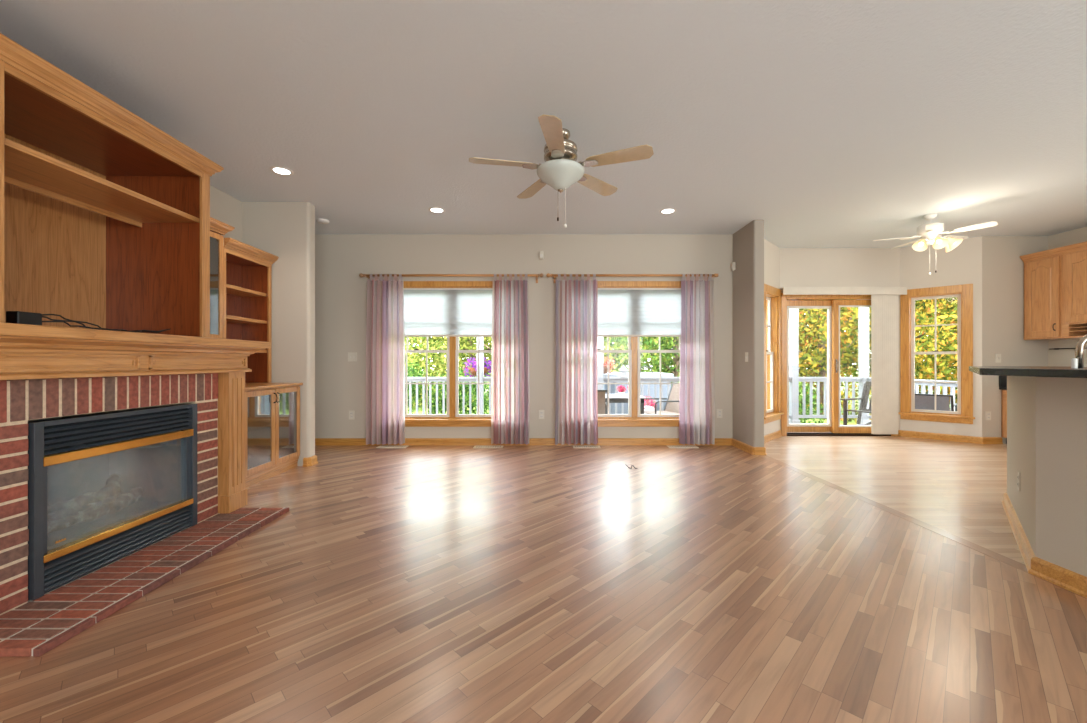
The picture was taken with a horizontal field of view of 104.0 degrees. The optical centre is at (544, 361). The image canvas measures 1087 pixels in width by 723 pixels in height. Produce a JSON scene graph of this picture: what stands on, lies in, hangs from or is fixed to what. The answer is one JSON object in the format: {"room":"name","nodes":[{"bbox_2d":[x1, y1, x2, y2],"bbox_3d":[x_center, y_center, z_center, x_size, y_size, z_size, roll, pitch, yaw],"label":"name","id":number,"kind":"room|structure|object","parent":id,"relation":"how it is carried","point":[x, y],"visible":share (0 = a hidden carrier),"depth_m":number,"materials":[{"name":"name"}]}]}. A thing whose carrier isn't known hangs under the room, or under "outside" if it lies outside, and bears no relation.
{"room":"living room","nodes":[
{"label":"living room","id":0,"kind":"room"},
{"bbox_2d":[28,185,241,421],"bbox_3d":[-3.220,-0.290,0.605,0.160,2.740,7.610,0,0,0],"label":"wall","id":1,"kind":"structure","parent":0,"point":[225,208],"depth_m":4.19,"materials":[{"name":"beige paint"}]},
{"bbox_2d":[242,202,314,465],"bbox_3d":[-3.825,-0.290,4.480,2.750,2.740,0.140,0,0,0],"label":"wall","id":2,"kind":"structure","parent":0,"point":[284,230],"depth_m":4.41,"materials":[{"name":"beige paint"}]},
{"bbox_2d":[303,455,317,466],"bbox_3d":[-3.732,1.036,4.480,2.616,0.088,0.192,0,0,0],"label":"baseboard","id":3,"kind":"structure","parent":2,"relation":"attached to","point":[310,461],"depth_m":4.42,"materials":[{"name":"brown wood"}]},
{"bbox_2d":[315,234,732,437],"bbox_3d":[-1.220,-0.290,5.610,7.960,2.740,0.160,0,0,0],"label":"wall","id":4,"kind":"structure","parent":0,"point":[340,293],"depth_m":5.53,"materials":[{"name":"beige paint"}]},
{"bbox_2d":[349,411,354,418],"bbox_3d":[-2.514,0.690,5.525,0.072,0.116,0.010,0,0,0],"label":"electrical outlet","id":5,"kind":"object","parent":4,"relation":"attached to","point":[351,413],"visible":1,"depth_m":5.52,"materials":[{"name":"beige plastic"}]},
{"bbox_2d":[348,352,356,361],"bbox_3d":[-2.505,-0.065,5.522,0.118,0.118,0.016,0,0,0],"label":"light switch","id":6,"kind":"object","parent":4,"relation":"attached to","point":[352,356],"visible":1,"depth_m":5.52,"materials":[{"name":"beige plastic"}]},
{"bbox_2d":[403,281,492,426],"bbox_3d":[-1.216,-0.105,5.585,2.002,1.890,0.210,0,0,0],"label":"window","id":7,"kind":"structure","parent":4,"relation":"in","point":[452,418],"depth_m":5.58,"materials":[{"name":"brown wood"}]},
{"bbox_2d":[404,288,492,336],"bbox_3d":[-1.216,-0.648,5.555,1.812,0.632,0.030,0,0,0],"label":"cellular shade","id":8,"kind":"object","parent":7,"relation":"attached to","point":[428,312],"visible":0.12,"depth_m":5.56,"materials":[{"name":"white fabric"}]},
{"bbox_2d":[359,273,543,282],"bbox_3d":[-1.192,-1.079,5.462,2.354,0.107,0.137,0,0,0],"label":"curtain rod","id":9,"kind":"object","parent":4,"relation":"attached to","point":[360,274],"visible":0.89,"depth_m":5.41,"materials":[{"name":"brown wood"}]},
{"bbox_2d":[366,274,404,444],"bbox_3d":[-2.027,-0.040,5.422,0.474,2.169,0.106,0,0,-2],"label":"curtain","id":10,"kind":"object","parent":9,"relation":"hanging from","point":[385,333],"visible":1,"depth_m":5.40,"materials":[{"name":"fabric"}]},
{"bbox_2d":[491,274,529,444],"bbox_3d":[-0.442,-0.040,5.422,0.489,2.169,0.106,0,0,-2],"label":"curtain","id":11,"kind":"object","parent":9,"relation":"hanging from","point":[510,382],"visible":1,"depth_m":5.42,"materials":[{"name":"fabric"}]},
{"bbox_2d":[539,251,542,258],"bbox_3d":[-0.045,-1.386,5.511,0.052,0.104,0.038,0,0,0],"label":"sensor","id":12,"kind":"object","parent":4,"relation":"attached to","point":[540,252],"visible":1,"depth_m":5.50,"materials":[{"name":"beige plastic"}]},
{"bbox_2d":[539,410,543,418],"bbox_3d":[-0.045,0.683,5.525,0.072,0.116,0.010,0,0,0],"label":"electrical outlet","id":13,"kind":"object","parent":4,"relation":"attached to","point":[541,412],"visible":1,"depth_m":5.52,"materials":[{"name":"beige plastic"}]},
{"bbox_2d":[315,430,781,454],"bbox_3d":[-0.796,1.036,5.567,8.488,0.088,1.266,0,0,0],"label":"baseboard","id":14,"kind":"structure","parent":4,"relation":"attached to","point":[747,448],"depth_m":5.51,"materials":[{"name":"brown wood"}]},
{"bbox_2d":[546,273,718,282],"bbox_3d":[1.111,-1.079,5.462,2.191,0.107,0.137,0,0,0],"label":"curtain rod","id":15,"kind":"object","parent":4,"relation":"attached to","point":[547,274],"visible":0.91,"depth_m":5.41,"materials":[{"name":"brown wood"}]},
{"bbox_2d":[555,274,597,444],"bbox_3d":[0.404,-0.040,5.421,0.558,2.169,0.114,0,0,0],"label":"curtain","id":16,"kind":"object","parent":15,"relation":"hanging from","point":[576,302],"visible":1,"depth_m":5.41,"materials":[{"name":"fabric"}]},
{"bbox_2d":[679,274,714,444],"bbox_3d":[1.937,-0.040,5.420,0.426,2.169,0.115,0,0,0],"label":"curtain","id":17,"kind":"object","parent":15,"relation":"hanging from","point":[697,395],"visible":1,"depth_m":5.41,"materials":[{"name":"fabric"}]},
{"bbox_2d":[597,281,680,426],"bbox_3d":[1.177,-0.105,5.585,2.002,1.890,0.210,0,0,0],"label":"window","id":18,"kind":"structure","parent":4,"relation":"in","point":[633,418],"depth_m":5.58,"materials":[{"name":"brown wood"}]},
{"bbox_2d":[598,288,680,336],"bbox_3d":[1.177,-0.648,5.555,1.812,0.632,0.030,0,0,0],"label":"cellular shade","id":19,"kind":"object","parent":18,"relation":"attached to","point":[622,312],"visible":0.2,"depth_m":5.56,"materials":[{"name":"white fabric"}]},
{"bbox_2d":[717,409,721,417],"bbox_3d":[2.271,0.670,5.525,0.072,0.116,0.010,0,0,0],"label":"electrical outlet","id":20,"kind":"object","parent":4,"relation":"attached to","point":[719,411],"visible":1,"depth_m":5.52,"materials":[{"name":"beige plastic"}]},
{"bbox_2d":[0,445,1086,722],"bbox_3d":[-1.365,1.140,1.245,7.670,0.120,8.890,0,0,0],"label":"floor","id":21,"kind":"structure","parent":0,"point":[412,583],"depth_m":1.82,"materials":[{"name":"brown wood"}]},
{"bbox_2d":[0,322,270,512],"bbox_3d":[-2.605,0.464,2.306,1.050,1.232,1.842,0,0,0],"label":"fireplace mantel","id":22,"kind":"object","parent":21,"relation":"on","point":[27,351],"visible":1,"depth_m":2.33,"materials":[{"name":"brown wood"}]},
{"bbox_2d":[0,33,223,337],"bbox_3d":[-2.740,-0.784,2.303,0.793,1.263,1.597,0,0,0],"label":"cabinet","id":23,"kind":"object","parent":22,"relation":"on","point":[105,213],"visible":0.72,"depth_m":2.71,"materials":[{"name":"brown wood"}]},
{"bbox_2d":[6,311,169,332],"bbox_3d":[-2.506,-0.211,2.416,0.101,0.080,0.731,0,0,16],"label":"cable bundle","id":24,"kind":"object","parent":23,"relation":"in","point":[18,317],"visible":0.84,"depth_m":2.16,"materials":[{"name":"black plastic"}]},
{"bbox_2d":[4,138,198,222],"bbox_3d":[-2.658,-1.004,2.444,0.405,0.032,1.152,0,0,0],"label":"shelf","id":25,"kind":"object","parent":23,"relation":"attached to","point":[23,165],"depth_m":2.42,"materials":[{"name":"brown wood"}]},
{"bbox_2d":[0,322,270,348],"bbox_3d":[-2.605,-0.127,2.306,1.050,0.050,1.842,0,0,0],"label":"mantel shelf","id":26,"kind":"object","parent":22,"relation":"attached to","point":[8,331],"depth_m":2.06,"materials":[{"name":"brown wood"}]},
{"bbox_2d":[0,373,288,656],"bbox_3d":[-2.490,0.577,2.314,1.280,1.006,1.521,0,0,0],"label":"brick fireplace","id":27,"kind":"object","parent":21,"relation":"on","point":[29,628],"depth_m":2.19,"materials":[{"name":"brick"}]},
{"bbox_2d":[245,385,299,487],"bbox_3d":[-2.814,0.660,3.765,0.646,0.840,1.260,0,0,0],"label":"base cabinet","id":28,"kind":"object","parent":21,"relation":"on","point":[272,415],"visible":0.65,"depth_m":4.34,"materials":[{"name":"brown wood"}]},
{"bbox_2d":[248,420,291,432],"bbox_3d":[-2.862,0.610,3.765,0.515,0.020,1.220,0,0,0],"label":"shelf","id":29,"kind":"object","parent":28,"relation":"attached to","point":[253,425],"depth_m":4.15,"materials":[{"name":"brown wood"}]},
{"bbox_2d":[245,383,302,389],"bbox_3d":[-2.821,0.226,3.768,0.632,0.024,1.275,0,0,0],"label":"countertop","id":30,"kind":"structure","parent":28,"relation":"on","point":[248,386],"depth_m":4.04,"materials":[{"name":"brown wood"}]},
{"bbox_2d":[210,217,234,338],"bbox_3d":[-2.950,-0.494,3.445,0.373,1.409,0.682,0,0,0],"label":"display cabinet","id":31,"kind":"object","parent":30,"relation":"on","point":[218,228],"visible":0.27,"depth_m":3.71,"materials":[{"name":"brown wood"}]},
{"bbox_2d":[224,238,278,382],"bbox_3d":[-2.950,-0.440,4.087,0.373,1.304,0.709,0,0,0],"label":"bookcase","id":32,"kind":"object","parent":30,"relation":"on","point":[247,268],"visible":0.59,"depth_m":4.35,"materials":[{"name":"brown wood"}]},
{"bbox_2d":[376,446,407,447],"bbox_3d":[-1.938,1.077,5.400,0.368,0.006,0.130,0,0,0],"label":"floor vent","id":33,"kind":"object","parent":21,"relation":"in","point":[378,446],"visible":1,"depth_m":5.37,"materials":[{"name":"brown metal"}]},
{"bbox_2d":[473,446,502,447],"bbox_3d":[-0.718,1.077,5.400,0.368,0.006,0.130,0,0,0],"label":"floor vent","id":34,"kind":"object","parent":21,"relation":"in","point":[474,446],"visible":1,"depth_m":5.34,"materials":[{"name":"brown metal"}]},
{"bbox_2d":[573,446,600,447],"bbox_3d":[0.527,1.077,5.400,0.343,0.006,0.130,0,0,0],"label":"floor vent","id":35,"kind":"object","parent":21,"relation":"in","point":[573,446],"visible":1,"depth_m":5.34,"materials":[{"name":"brown metal"}]},
{"bbox_2d":[667,446,698,447],"bbox_3d":[1.747,1.077,5.400,0.368,0.006,0.130,0,0,0],"label":"floor vent","id":36,"kind":"object","parent":21,"relation":"in","point":[667,446],"visible":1,"depth_m":5.37,"materials":[{"name":"brown metal"}]},
{"bbox_2d":[759,455,1086,598],"bbox_3d":[2.513,1.139,1.245,0.085,0.121,8.890,0,0,0],"label":"trim","id":37,"kind":"structure","parent":21,"relation":"on","point":[1011,562],"depth_m":2.84,"materials":[{"name":"wood"}]},
{"bbox_2d":[0,0,1086,247],"bbox_3d":[0.800,-1.760,1.580,12.000,0.200,9.560,0,0,0],"label":"ceiling","id":38,"kind":"structure","parent":0,"point":[826,123],"depth_m":2.74,"materials":[{"name":"white paint"}]},
{"bbox_2d":[270,166,293,175],"bbox_3d":[-2.285,-1.657,3.690,0.180,0.006,0.180,0,0,0],"label":"recessed light","id":39,"kind":"object","parent":38,"relation":"in","point":[279,170],"visible":1,"depth_m":3.68,"materials":[{"name":"white plastic"}]},
{"bbox_2d":[317,218,328,223],"bbox_3d":[-2.601,-1.641,4.980,0.132,0.037,0.132,0,0,0],"label":"smoke detector","id":40,"kind":"object","parent":38,"relation":"attached to","point":[322,221],"visible":1,"depth_m":4.94,"materials":[{"name":"white plastic"}]},
{"bbox_2d":[428,207,444,212],"bbox_3d":[-1.180,-1.657,4.640,0.180,0.006,0.180,0,0,0],"label":"recessed light","id":41,"kind":"object","parent":38,"relation":"in","point":[432,209],"visible":1,"depth_m":4.63,"materials":[{"name":"white plastic"}]},
{"bbox_2d":[469,114,653,227],"bbox_3d":[0.097,-1.312,3.050,1.270,0.695,1.247,0,0,0],"label":"ceiling fan","id":42,"kind":"object","parent":38,"relation":"hanging from","point":[560,170],"visible":1,"depth_m":2.98,"materials":[{"name":"brown wood"}]},
{"bbox_2d":[659,208,675,213],"bbox_3d":[1.350,-1.657,4.670,0.180,0.006,0.180,0,0,0],"label":"recessed light","id":43,"kind":"object","parent":38,"relation":"in","point":[666,210],"visible":1,"depth_m":4.67,"materials":[{"name":"white plastic"}]},
{"bbox_2d":[873,213,997,274],"bbox_3d":[4.357,-1.315,4.835,1.024,0.690,0.991,0,0,0],"label":"ceiling fan","id":44,"kind":"object","parent":38,"relation":"hanging from","point":[929,232],"visible":1,"depth_m":4.70,"materials":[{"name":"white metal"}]},
{"bbox_2d":[733,220,763,446],"bbox_3d":[2.502,-0.290,5.245,0.125,2.740,0.570,0,0,0],"label":"wall","id":45,"kind":"structure","parent":0,"point":[748,242],"depth_m":5.07,"materials":[{"name":"beige paint"}]},
{"bbox_2d":[731,262,735,270],"bbox_3d":[2.421,-1.230,5.460,0.038,0.104,0.052,0,0,0],"label":"sensor","id":46,"kind":"object","parent":45,"relation":"attached to","point":[733,267],"visible":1,"depth_m":5.44,"materials":[{"name":"beige plastic"}]},
{"bbox_2d":[764,239,779,435],"bbox_3d":[3.038,-0.290,5.922,0.160,2.740,0.948,0,0,45],"label":"wall","id":47,"kind":"structure","parent":0,"point":[771,251],"depth_m":5.93,"materials":[{"name":"beige paint"}]},
{"bbox_2d":[764,283,783,423],"bbox_3d":[3.119,-0.110,5.967,0.210,1.880,0.790,0,0,45],"label":"window","id":48,"kind":"structure","parent":47,"relation":"in","point":[772,295],"depth_m":6.12,"materials":[{"name":"brown wood"}]},
{"bbox_2d":[780,248,899,429],"bbox_3d":[4.305,-0.290,6.280,1.750,2.740,0.160,0,0,0],"label":"wall","id":49,"kind":"structure","parent":0,"point":[799,267],"depth_m":6.20,"materials":[{"name":"beige paint"}]},
{"bbox_2d":[781,293,897,435],"bbox_3d":[4.290,0.035,6.270,1.700,2.090,0.180,0,0,0],"label":"door","id":50,"kind":"structure","parent":49,"relation":"in","point":[832,303],"depth_m":6.23,"materials":[{"name":"brown wood"}]},
{"bbox_2d":[780,287,906,433],"bbox_3d":[4.280,-0.018,6.117,1.760,2.105,0.125,0,0,0],"label":"vertical blind","id":51,"kind":"object","parent":49,"relation":"attached to","point":[884,300],"visible":1,"depth_m":6.09,"materials":[{"name":"fabric"}]},
{"bbox_2d":[764,436,1024,563],"bbox_3d":[4.678,1.140,1.580,4.245,0.120,9.560,0,0,0],"label":"floor","id":52,"kind":"structure","parent":0,"point":[958,489],"depth_m":4.04,"materials":[{"name":"brown wood"}]},
{"bbox_2d":[999,376,1006,443],"bbox_3d":[6.310,0.630,4.904,0.650,0.900,1.407,0,0,0],"label":"base cabinet","id":53,"kind":"object","parent":52,"relation":"on","point":[1002,379],"visible":0.22,"depth_m":5.57,"materials":[{"name":"brown wood"}]},
{"bbox_2d":[900,236,981,436],"bbox_3d":[5.531,-0.290,5.962,0.160,2.740,0.834,0,0,-45],"label":"wall","id":54,"kind":"structure","parent":0,"point":[961,265],"depth_m":5.81,"materials":[{"name":"beige paint"}]},
{"bbox_2d":[898,284,974,423],"bbox_3d":[5.486,-0.107,5.972,0.785,1.875,0.210,0,0,45],"label":"window","id":55,"kind":"structure","parent":54,"relation":"in","point":[964,293],"depth_m":5.91,"materials":[{"name":"brown wood"}]},
{"bbox_2d":[898,430,1002,443],"bbox_3d":[5.547,1.036,5.838,1.066,0.088,0.171,0,0,35],"label":"baseboard","id":56,"kind":"structure","parent":54,"relation":"attached to","point":[925,435],"depth_m":5.80,"materials":[{"name":"brown wood"}]},
{"bbox_2d":[982,236,1047,443],"bbox_3d":[6.285,-0.290,5.690,1.030,2.740,0.160,0,0,0],"label":"wall","id":57,"kind":"structure","parent":0,"point":[1002,264],"depth_m":5.61,"materials":[{"name":"beige paint"}]},
{"bbox_2d":[985,411,990,419],"bbox_3d":[5.848,0.710,5.605,0.072,0.116,0.010,0,0,0],"label":"electrical outlet","id":58,"kind":"object","parent":57,"relation":"attached to","point":[987,413],"visible":1,"depth_m":5.61,"materials":[{"name":"beige plastic"}]},
{"bbox_2d":[995,354,1000,362],"bbox_3d":[5.980,-0.050,5.602,0.072,0.116,0.016,0,0,0],"label":"light switch","id":59,"kind":"object","parent":57,"relation":"attached to","point":[997,356],"visible":1,"depth_m":5.61,"materials":[{"name":"beige plastic"}]},
{"bbox_2d":[999,376,1006,386],"bbox_3d":[6.310,0.253,5.597,0.650,0.145,0.020,0,0,0],"label":"backsplash","id":60,"kind":"structure","parent":57,"relation":"attached to","point":[1002,379],"depth_m":5.59,"materials":[{"name":"black laminate"}]},
{"bbox_2d":[1007,376,1086,576],"bbox_3d":[2.702,0.575,1.076,0.867,1.010,4.532,0,0,13],"label":"wall","id":61,"kind":"structure","parent":0,"point":[1047,416],"depth_m":2.11,"materials":[{"name":"beige paint"}]},
{"bbox_2d":[1017,471,1020,491],"bbox_3d":[2.947,0.740,2.643,0.010,0.116,0.072,0,0,43],"label":"electrical outlet","id":62,"kind":"object","parent":61,"relation":"attached to","point":[1019,473],"visible":1,"depth_m":2.62,"materials":[{"name":"beige plastic"}]},
{"bbox_2d":[969,366,1086,377],"bbox_3d":[2.661,0.051,1.117,1.211,0.037,4.677,0,0,13],"label":"countertop","id":63,"kind":"structure","parent":61,"relation":"on","point":[1031,371],"depth_m":2.08,"materials":[{"name":"stone"}]},
{"bbox_2d":[1071,334,1086,367],"bbox_3d":[2.887,-0.003,2.199,0.216,0.326,0.060,0,0,42],"label":"kitchen faucet","id":64,"kind":"object","parent":63,"relation":"on","point":[1078,361],"visible":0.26,"depth_m":2.24,"materials":[{"name":"silver metal"}]},
{"bbox_2d":[1002,493,1086,597],"bbox_3d":[2.649,1.036,1.116,0.868,0.088,4.572,0,0,14],"label":"baseboard","id":65,"kind":"structure","parent":61,"relation":"attached to","point":[1074,582],"depth_m":2.13,"materials":[{"name":"brown wood"}]},
{"bbox_2d":[1048,227,1086,366],"bbox_3d":[6.720,-0.290,1.205,0.160,2.740,8.810,0,0,0],"label":"wall","id":66,"kind":"structure","parent":0,"point":[1061,357],"depth_m":5.43,"materials":[{"name":"beige paint"}]},
{"bbox_2d":[1020,248,1080,339],"bbox_3d":[6.444,-0.842,5.395,0.381,1.104,0.410,0,0,0],"label":"upper cabinet","id":67,"kind":"object","parent":66,"relation":"attached to","point":[1043,269],"visible":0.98,"depth_m":5.36,"materials":[{"name":"brown wood"}]},
{"bbox_2d":[1049,347,1086,349],"bbox_3d":[6.617,-0.170,4.930,0.047,0.020,1.260,0,0,0],"label":"towel rail","id":68,"kind":"object","parent":66,"relation":"attached to","point":[1086,347],"visible":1,"depth_m":5.44,"materials":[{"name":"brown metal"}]},
{"bbox_2d":[1057,241,1086,337],"bbox_3d":[6.444,-0.842,4.545,0.381,1.104,1.289,0,0,0],"label":"upper cabinet","id":69,"kind":"object","parent":66,"relation":"attached to","point":[1074,256],"visible":1,"depth_m":5.07,"materials":[{"name":"brown wood"}]},
{"label":"outside","id":70,"kind":"structure","parent":0,"visible":0},
{"bbox_2d":[405,370,956,424],"bbox_3d":[0.000,1.780,47.860,120.000,0.200,84.280,0,0,0],"label":"lawn","id":71,"kind":"structure","parent":70,"point":[852,422],"depth_m":15.03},
{"bbox_2d":[405,360,435,413],"bbox_3d":[-3.701,0.820,10.046,1.956,1.780,1.851,0,0,-30],"label":"bush","id":72,"kind":"object","parent":71,"relation":"on","point":[414,373],"visible":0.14,"depth_m":10.02,"materials":[{"name":"green plant"}]},
{"bbox_2d":[405,337,464,411],"bbox_3d":[-5.999,-1.120,15.075,5.465,6.944,5.561,0,0,22],"label":"tree","id":73,"kind":"object","parent":71,"relation":"on","point":[410,358],"visible":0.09,"depth_m":15.14,"materials":[{"name":"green plant"}]},
{"bbox_2d":[416,337,491,403],"bbox_3d":[-3.234,-1.640,18.023,5.392,7.939,6.275,0,0,3],"label":"tree","id":74,"kind":"object","parent":71,"relation":"on","point":[469,341],"visible":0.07,"depth_m":17.46,"materials":[{"name":"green plant"}]},
{"bbox_2d":[425,368,488,413],"bbox_3d":[-2.004,0.876,10.341,1.978,1.592,1.828,0,0,0],"label":"bush","id":75,"kind":"object","parent":71,"relation":"on","point":[474,386],"visible":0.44,"depth_m":10.19,"materials":[{"name":"green plant"}]},
{"bbox_2d":[603,337,661,371],"bbox_3d":[1.435,-1.391,15.976,4.622,7.171,5.378,0,0,-21],"label":"tree","id":76,"kind":"object","parent":71,"relation":"on","point":[604,338],"visible":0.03,"depth_m":14.59,"materials":[{"name":"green plant"}]},
{"bbox_2d":[603,365,673,413],"bbox_3d":[1.920,0.874,9.400,1.480,1.612,1.280,0,0,0],"label":"spa","id":77,"kind":"object","parent":71,"relation":"on","point":[613,374],"visible":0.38,"depth_m":8.80,"materials":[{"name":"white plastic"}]},
{"bbox_2d":[603,337,679,385],"bbox_3d":[4.619,-1.172,14.964,4.918,6.939,5.793,0,0,-36],"label":"tree","id":78,"kind":"object","parent":71,"relation":"on","point":[674,359],"visible":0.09,"depth_m":14.94,"materials":[{"name":"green plant"}]},
{"bbox_2d":[646,337,679,372],"bbox_3d":[7.121,-1.670,17.405,5.627,8.148,6.358,0,0,29],"label":"tree","id":79,"kind":"object","parent":71,"relation":"on","point":[646,337],"visible":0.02,"depth_m":17.25,"materials":[{"name":"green plant"}]},
{"bbox_2d":[407,299,953,393],"bbox_3d":[3.057,-2.310,23.773,62.974,9.535,8.373,0,0,0],"label":"foliage","id":80,"kind":"object","parent":71,"relation":"on","point":[417,338],"visible":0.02,"depth_m":22.49,"materials":[{"name":"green plant"}]},
{"bbox_2d":[799,382,823,423],"bbox_3d":[5.916,1.031,10.437,1.579,1.253,1.791,0,0,0],"label":"bush","id":81,"kind":"object","parent":71,"relation":"on","point":[800,385],"visible":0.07,"depth_m":9.95,"materials":[{"name":"green plant"}]},
{"bbox_2d":[799,307,921,423],"bbox_3d":[8.285,-1.145,12.538,4.147,6.297,4.349,0,0,0],"label":"tree","id":82,"kind":"object","parent":71,"relation":"on","point":[817,358],"visible":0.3,"depth_m":12.04,"materials":[{"name":"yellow plant"}]},
{"bbox_2d":[799,299,956,404],"bbox_3d":[11.413,-1.535,14.028,5.418,7.371,5.207,0,0,0],"label":"tree","id":83,"kind":"object","parent":71,"relation":"on","point":[921,302],"visible":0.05,"depth_m":13.51,"materials":[{"name":"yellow plant"}]},
{"bbox_2d":[915,297,956,403],"bbox_3d":[11.363,-0.996,10.413,4.263,6.035,3.658,0,0,-32],"label":"tree","id":84,"kind":"object","parent":71,"relation":"on","point":[951,317],"visible":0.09,"depth_m":10.60,"materials":[{"name":"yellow plant"}]},
{"bbox_2d":[916,300,956,401],"bbox_3d":[16.703,-1.641,14.530,5.462,8.036,6.769,0,0,-13],"label":"tree","id":85,"kind":"object","parent":71,"relation":"on","point":[932,333],"visible":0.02,"depth_m":16.38,"materials":[{"name":"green plant"}]},
{"bbox_2d":[931,298,956,367],"bbox_3d":[13.318,-1.076,11.582,4.339,6.365,4.054,0,0,-31],"label":"tree","id":86,"kind":"object","parent":71,"relation":"on","point":[955,298],"visible":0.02,"depth_m":12.40,"materials":[{"name":"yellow plant"}]},
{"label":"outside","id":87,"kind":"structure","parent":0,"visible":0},
{"bbox_3d":[-0.075,1.330,7.000,12.850,0.200,2.600,0,0,0],"label":"porch deck","id":88,"kind":"object","parent":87,"visible":0},
{"bbox_2d":[405,377,476,413],"bbox_3d":[-2.405,0.685,8.200,2.186,0.790,0.090,0,0,0],"label":"porch railing","id":89,"kind":"object","parent":88,"relation":"on","point":[409,379],"visible":0.38,"depth_m":8.18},
{"bbox_2d":[477,337,483,413],"bbox_3d":[-1.250,-0.070,8.200,0.160,2.600,0.160,0,0,0],"label":"porch post","id":90,"kind":"object","parent":88,"relation":"on","point":[481,355],"visible":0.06,"depth_m":8.14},
{"bbox_2d":[483,377,490,413],"bbox_3d":[-0.095,0.685,8.200,2.186,0.790,0.090,0,0,0],"label":"porch railing","id":91,"kind":"object","parent":88,"relation":"on","point":[485,379],"visible":0.09,"depth_m":8.18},
{"bbox_2d":[597,337,602,389],"bbox_3d":[1.060,-0.070,8.200,0.160,2.600,0.160,0,0,0],"label":"porch post","id":92,"kind":"object","parent":88,"relation":"on","point":[600,339],"visible":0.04,"depth_m":8.14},
{"bbox_2d":[597,390,607,413],"bbox_3d":[0.653,0.808,6.236,0.528,0.849,0.666,0,0,6],"label":"patio chair","id":93,"kind":"object","parent":88,"relation":"on","point":[602,405],"visible":0.22,"depth_m":5.96,"materials":[{"name":"black plastic"}]},
{"bbox_2d":[605,394,645,413],"bbox_3d":[1.145,0.890,6.970,0.850,0.680,0.700,0,0,0],"label":"patio table","id":94,"kind":"object","parent":88,"relation":"on","point":[613,398],"visible":0.27,"depth_m":6.64,"materials":[{"name":"black plastic"}]},
{"bbox_2d":[617,385,625,395],"bbox_3d":[1.239,0.459,6.895,0.154,0.182,0.174,0,0,22],"label":"potted flowers","id":95,"kind":"object","parent":94,"relation":"on","point":[621,390],"visible":0.99,"depth_m":6.86,"materials":[{"name":"pink plant"}]},
{"bbox_2d":[603,377,679,413],"bbox_3d":[2.005,0.685,8.200,1.766,0.790,0.090,0,0,0],"label":"porch railing","id":96,"kind":"object","parent":88,"relation":"on","point":[605,379],"visible":0.33,"depth_m":8.18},
{"bbox_2d":[619,365,627,376],"bbox_3d":[1.515,0.172,8.200,0.148,0.235,0.148,0,0,0],"label":"lantern","id":97,"kind":"object","parent":96,"relation":"on","point":[623,371],"visible":0.99,"depth_m":8.14,"materials":[{"name":"white plastic"}]},
{"bbox_2d":[643,396,656,413],"bbox_3d":[1.863,0.922,7.756,0.362,0.615,0.357,0,0,0],"label":"potted flowers","id":98,"kind":"object","parent":88,"relation":"on","point":[650,407],"visible":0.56,"depth_m":7.65,"materials":[{"name":"pink plant"}]},
{"bbox_2d":[644,382,679,413],"bbox_3d":[1.968,0.790,7.000,0.680,0.886,0.528,0,0,-16],"label":"patio chair","id":99,"kind":"object","parent":88,"relation":"on","point":[672,403],"visible":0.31,"depth_m":7.12,"materials":[{"name":"beige fabric"}]},
{"bbox_2d":[789,309,799,423],"bbox_3d":[4.800,-0.070,8.200,0.160,2.600,0.160,0,0,0],"label":"porch post","id":100,"kind":"object","parent":88,"relation":"on","point":[793,313],"visible":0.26,"depth_m":8.14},
{"bbox_2d":[799,377,861,417],"bbox_3d":[5.475,0.685,8.200,1.226,0.790,0.090,0,0,0],"label":"porch railing","id":101,"kind":"object","parent":88,"relation":"on","point":[804,380],"visible":0.64,"depth_m":8.18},
{"bbox_2d":[840,381,870,424],"bbox_3d":[5.657,0.789,7.317,0.933,0.871,0.650,0,0,-25],"label":"rocking chair","id":102,"kind":"object","parent":88,"relation":"on","point":[867,385],"visible":0.38,"depth_m":7.59,"materials":[{"name":"grey wood"}]},
{"bbox_2d":[857,307,870,424],"bbox_3d":[6.150,-0.070,8.200,0.160,2.600,0.160,0,0,0],"label":"porch post","id":103,"kind":"object","parent":88,"relation":"on","point":[863,311],"visible":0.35,"depth_m":8.14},
{"bbox_2d":[868,377,956,418],"bbox_3d":[6.220,0.685,6.990,0.090,0.790,2.280,0,0,0],"label":"porch railing","id":104,"kind":"object","parent":103,"relation":"attached to","point":[952,386],"visible":0.13,"depth_m":6.72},
{"bbox_2d":[915,393,956,410],"bbox_3d":[5.722,0.846,6.346,0.639,0.774,0.588,0,0,-42],"label":"patio chair","id":105,"kind":"object","parent":88,"relation":"on","point":[922,401],"visible":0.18,"depth_m":6.10,"materials":[{"name":"fabric"}]},
{"bbox_3d":[-5.900,-0.070,8.200,0.160,2.600,0.160,0,0,0],"label":"porch post","id":106,"kind":"object","parent":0,"visible":0},
{"bbox_3d":[0.025,-1.485,7.040,12.450,0.230,2.480,0,0,0],"label":"trim","id":107,"kind":"structure","parent":106,"relation":"on","visible":0},
{"bbox_2d":[463,354,490,376],"bbox_3d":[-1.331,-0.514,8.535,0.622,1.742,0.631,0,0,-21],"label":"hanging basket","id":108,"kind":"object","parent":107,"relation":"hanging from","point":[472,365],"visible":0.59,"depth_m":8.44,"materials":[{"name":"purple plant"}]},
{"bbox_2d":[468,367,488,375],"bbox_3d":[-1.330,0.195,8.530,0.440,0.170,0.440,0,0,0],"label":"pot","id":109,"kind":"object","parent":108,"relation":"on","point":[473,370],"depth_m":8.41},
{"bbox_2d":[603,343,614,373],"bbox_3d":[1.159,-0.553,8.529,0.459,1.664,0.484,0,0,43],"label":"hanging basket","id":110,"kind":"object","parent":107,"relation":"hanging from","point":[605,359],"visible":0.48,"depth_m":8.43,"materials":[{"name":"pink plant"}]},
{"bbox_2d":[603,366,609,373],"bbox_3d":[1.160,0.155,8.530,0.320,0.170,0.320,0,0,0],"label":"pot","id":111,"kind":"object","parent":110,"relation":"on","point":[605,368],"depth_m":8.42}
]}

